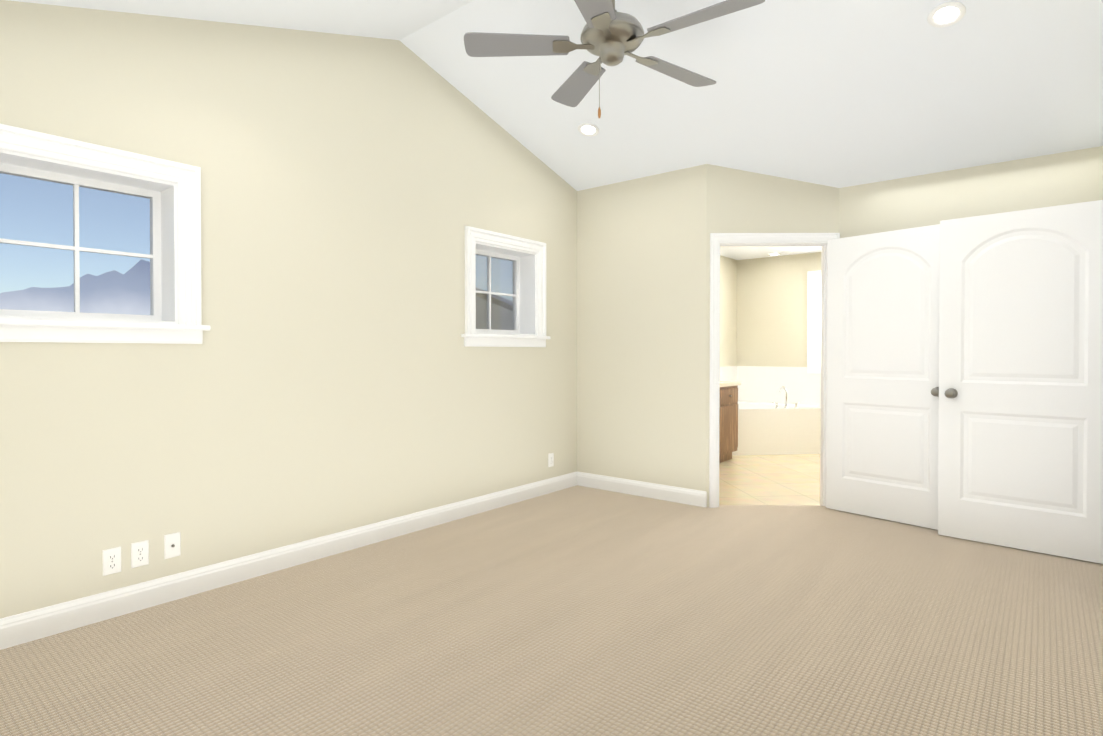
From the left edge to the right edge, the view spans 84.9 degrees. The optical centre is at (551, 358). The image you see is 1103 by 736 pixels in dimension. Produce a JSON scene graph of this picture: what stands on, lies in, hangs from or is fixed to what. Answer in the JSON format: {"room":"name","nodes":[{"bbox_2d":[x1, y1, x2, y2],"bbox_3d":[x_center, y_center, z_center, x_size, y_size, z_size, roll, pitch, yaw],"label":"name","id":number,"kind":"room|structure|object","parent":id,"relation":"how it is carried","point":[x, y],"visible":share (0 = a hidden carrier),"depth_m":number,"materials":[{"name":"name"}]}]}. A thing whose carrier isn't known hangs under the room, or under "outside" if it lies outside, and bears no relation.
{"room":"empty bedroom","nodes":[
{"label":"empty bedroom","id":0,"kind":"room"},
{"bbox_2d":[8,0,473,39],"bbox_3d":[-0.577,-1.605,1.564,3.750,1.110,3.080,0,1,39],"label":"ceiling","id":1,"kind":"structure","parent":0,"point":[393,19],"depth_m":3.16,"materials":[{"name":"paint"}]},
{"bbox_2d":[0,0,736,618],"bbox_3d":[-0.262,-0.451,4.945,0.220,3.290,8.740,0,1,39],"label":"wall","id":2,"kind":"structure","parent":0,"point":[328,374],"depth_m":3.29,"materials":[{"name":"paint"}]},
{"bbox_2d":[0,123,210,343],"bbox_3d":[-2.080,-0.499,2.679,0.266,0.861,0.950,0,1,39],"label":"window","id":3,"kind":"structure","parent":2,"relation":"in","point":[171,190],"depth_m":2.77,"materials":[{"name":"paint"}]},
{"bbox_2d":[102,547,120,575],"bbox_3d":[-1.962,0.906,2.694,0.008,0.115,0.070,0,1,39],"label":"duplex electrical outlet","id":4,"kind":"object","parent":2,"relation":"attached to","point":[111,560],"visible":1,"depth_m":2.69,"materials":[{"name":"white plastic"}]},
{"bbox_2d":[131,540,148,567],"bbox_3d":[-1.893,0.901,2.777,0.008,0.115,0.070,0,1,39],"label":"duplex electrical outlet","id":5,"kind":"object","parent":2,"relation":"attached to","point":[139,553],"visible":1,"depth_m":2.77,"materials":[{"name":"white plastic"}]},
{"bbox_2d":[164,532,180,558],"bbox_3d":[-1.806,0.894,2.879,0.016,0.115,0.070,0,1,39],"label":"outlet","id":6,"kind":"object","parent":2,"relation":"attached to","point":[172,545],"visible":1,"depth_m":2.88,"materials":[{"name":"white plastic"}]},
{"bbox_2d":[0,472,575,649],"bbox_3d":[-1.311,1.090,3.488,0.015,0.125,4.890,0,1,39],"label":"baseboard","id":7,"kind":"structure","parent":2,"relation":"attached to","point":[26,627],"depth_m":3.10,"materials":[{"name":"paint"}]},
{"bbox_2d":[461,226,550,346],"bbox_3d":[-0.411,-0.521,4.724,0.266,0.861,0.950,0,1,39],"label":"window","id":8,"kind":"structure","parent":2,"relation":"in","point":[505,290],"depth_m":4.84,"materials":[{"name":"paint"}]},
{"bbox_2d":[548,453,553,466],"bbox_3d":[-0.002,0.858,5.096,0.008,0.115,0.070,0,1,39],"label":"duplex electrical outlet","id":9,"kind":"object","parent":2,"relation":"attached to","point":[550,459],"visible":1,"depth_m":5.09,"materials":[{"name":"white plastic"}]},
{"bbox_2d":[0,485,1102,735],"bbox_3d":[0.255,1.188,2.613,3.630,0.062,5.593,0,1,39],"label":"floor carpet","id":10,"kind":"object","parent":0,"point":[578,611],"visible":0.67,"depth_m":2.48,"materials":[{"name":"beige carpet"}]},
{"bbox_2d":[577,164,706,490],"bbox_3d":[0.723,-0.165,5.048,1.280,2.717,0.120,0,1,39],"label":"wall","id":11,"kind":"structure","parent":0,"point":[641,315],"depth_m":4.94,"materials":[{"name":"paint"}]},
{"bbox_2d":[576,471,706,507],"bbox_3d":[0.714,1.075,4.982,1.205,0.125,0.015,0,1,39],"label":"baseboard","id":12,"kind":"structure","parent":11,"relation":"attached to","point":[632,487],"depth_m":4.94,"materials":[{"name":"paint"}]},
{"bbox_2d":[399,0,1102,259],"bbox_3d":[2.172,-1.731,4.934,3.750,0.930,5.620,0,1,39],"label":"ceiling","id":13,"kind":"structure","parent":0,"point":[839,93],"depth_m":3.65,"materials":[{"name":"paint"}]},
{"bbox_2d":[578,123,598,135],"bbox_3d":[0.272,-1.681,4.431,0.160,0.052,0.153,0,1,39],"label":"recessed light","id":14,"kind":"object","parent":13,"relation":"in","point":[587,129],"visible":1,"depth_m":4.42,"materials":[{"name":"glass"}]},
{"bbox_2d":[464,0,764,117],"bbox_3d":[0.329,-1.595,2.866,1.330,0.882,1.364,0,1,39],"label":"ceiling fan","id":15,"kind":"object","parent":13,"relation":"hanging from","point":[611,35],"visible":1,"depth_m":2.85,"materials":[{"name":"silver metal"}]},
{"bbox_2d":[768,253,780,255],"bbox_3d":[2.825,-1.319,7.645,0.160,0.010,0.160,0,1,39],"label":"recessed light","id":16,"kind":"object","parent":13,"relation":"in","point":[773,254],"visible":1,"depth_m":7.64,"materials":[{"name":"paint"}]},
{"bbox_2d":[927,2,965,27],"bbox_3d":[1.941,-1.689,2.966,0.160,0.052,0.153,0,1,39],"label":"recessed light","id":17,"kind":"object","parent":13,"relation":"in","point":[946,14],"visible":1,"depth_m":2.96,"materials":[{"name":"glass"}]},
{"bbox_2d":[706,164,838,506],"bbox_3d":[1.683,-0.161,4.651,1.001,2.717,0.120,0,1,1],"label":"wall","id":18,"kind":"structure","parent":0,"point":[740,201],"depth_m":4.58,"materials":[{"name":"paint"}]},
{"bbox_2d":[709,233,839,507],"bbox_3d":[1.692,0.098,4.654,0.972,2.098,0.163,0,1,1],"label":"door frame","id":19,"kind":"structure","parent":18,"relation":"attached to","point":[718,241],"depth_m":4.59,"materials":[{"name":"paint"}]},
{"bbox_2d":[737,252,820,366],"bbox_3d":[3.641,-0.096,7.392,2.940,2.530,0.220,0,1,39],"label":"wall","id":20,"kind":"structure","parent":0,"point":[771,311],"depth_m":7.84,"materials":[{"name":"paint"}]},
{"bbox_2d":[720,366,820,404],"bbox_3d":[2.544,0.617,7.114,1.400,1.010,1.610,0,1,39],"label":"tile surround","id":21,"kind":"object","parent":20,"relation":"attached to","point":[764,384],"visible":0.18,"depth_m":7.83,"materials":[{"name":"tile"}]},
{"bbox_2d":[807,270,820,373],"bbox_3d":[3.771,-0.450,7.254,1.270,1.280,0.224,0,1,39],"label":"bathroom window","id":22,"kind":"structure","parent":20,"relation":"in","point":[812,368],"depth_m":7.55,"materials":[{"name":"paint"}]},
{"bbox_2d":[839,146,1102,237],"bbox_3d":[2.862,-0.062,4.109,1.657,2.530,0.120,0,1,39],"label":"wall","id":23,"kind":"structure","parent":0,"point":[1065,178],"depth_m":4.05,"materials":[{"name":"paint"}]},
{"bbox_2d":[826,224,939,529],"bbox_3d":[2.350,0.122,4.251,0.179,2.020,0.820,-1,1,-40],"label":"bathroom door","id":24,"kind":"structure","parent":23,"relation":"in","point":[883,292],"depth_m":4.24,"materials":[{"name":"paint"}]},
{"bbox_3d":[1.677,-0.414,1.437,0.120,3.290,5.753,0,1,39],"label":"wall","id":25,"kind":"structure","parent":0,"visible":0},
{"bbox_2d":[938,200,1102,563],"bbox_3d":[2.810,0.128,3.606,0.842,2.020,0.179,1,1,44],"label":"entry door","id":26,"kind":"structure","parent":25,"relation":"in","point":[1020,454],"depth_m":3.59,"materials":[{"name":"paint"}]},
{"label":"outside","id":27,"kind":"structure","parent":0,"visible":0},
{"bbox_3d":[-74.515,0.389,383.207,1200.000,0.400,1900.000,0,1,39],"label":"ground","id":28,"kind":"structure","parent":27,"visible":0},
{"bbox_2d":[0,259,149,314],"bbox_3d":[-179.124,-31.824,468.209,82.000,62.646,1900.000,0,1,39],"label":"mountain","id":29,"kind":"structure","parent":28,"relation":"on","point":[108,299],"depth_m":331.98,"materials":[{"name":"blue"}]},
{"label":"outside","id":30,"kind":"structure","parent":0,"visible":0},
{"bbox_2d":[719,454,820,505],"bbox_3d":[2.423,1.164,5.928,2.920,0.060,3.810,0,1,39],"label":"floor","id":31,"kind":"structure","parent":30,"point":[788,479],"depth_m":5.62,"materials":[{"name":"beige tile"}]},
{"bbox_2d":[719,385,737,462],"bbox_3d":[1.381,0.715,6.295,0.606,0.830,1.550,0,1,39],"label":"bathroom vanity","id":32,"kind":"object","parent":31,"relation":"on","point":[728,427],"depth_m":6.51,"materials":[{"name":"brown wood"}]},
{"bbox_2d":[720,381,740,384],"bbox_3d":[1.380,0.280,6.298,0.596,0.040,1.580,0,1,39],"label":"countertop","id":33,"kind":"structure","parent":32,"relation":"on","point":[721,382],"depth_m":6.57,"materials":[{"name":"white stone"}]},
{"bbox_2d":[732,401,820,454],"bbox_3d":[2.576,0.853,7.255,1.246,0.535,1.326,0,1,39],"label":"bathtub","id":34,"kind":"object","parent":31,"relation":"on","point":[767,428],"visible":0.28,"depth_m":7.05,"materials":[{"name":"plastic"}]},
{"bbox_2d":[772,386,800,407],"bbox_3d":[2.772,0.459,7.120,0.256,0.254,0.256,0,1,39],"label":"bathroom faucet","id":35,"kind":"object","parent":34,"relation":"on","point":[785,389],"visible":1,"depth_m":7.12,"materials":[{"name":"silver metal"}]}
]}

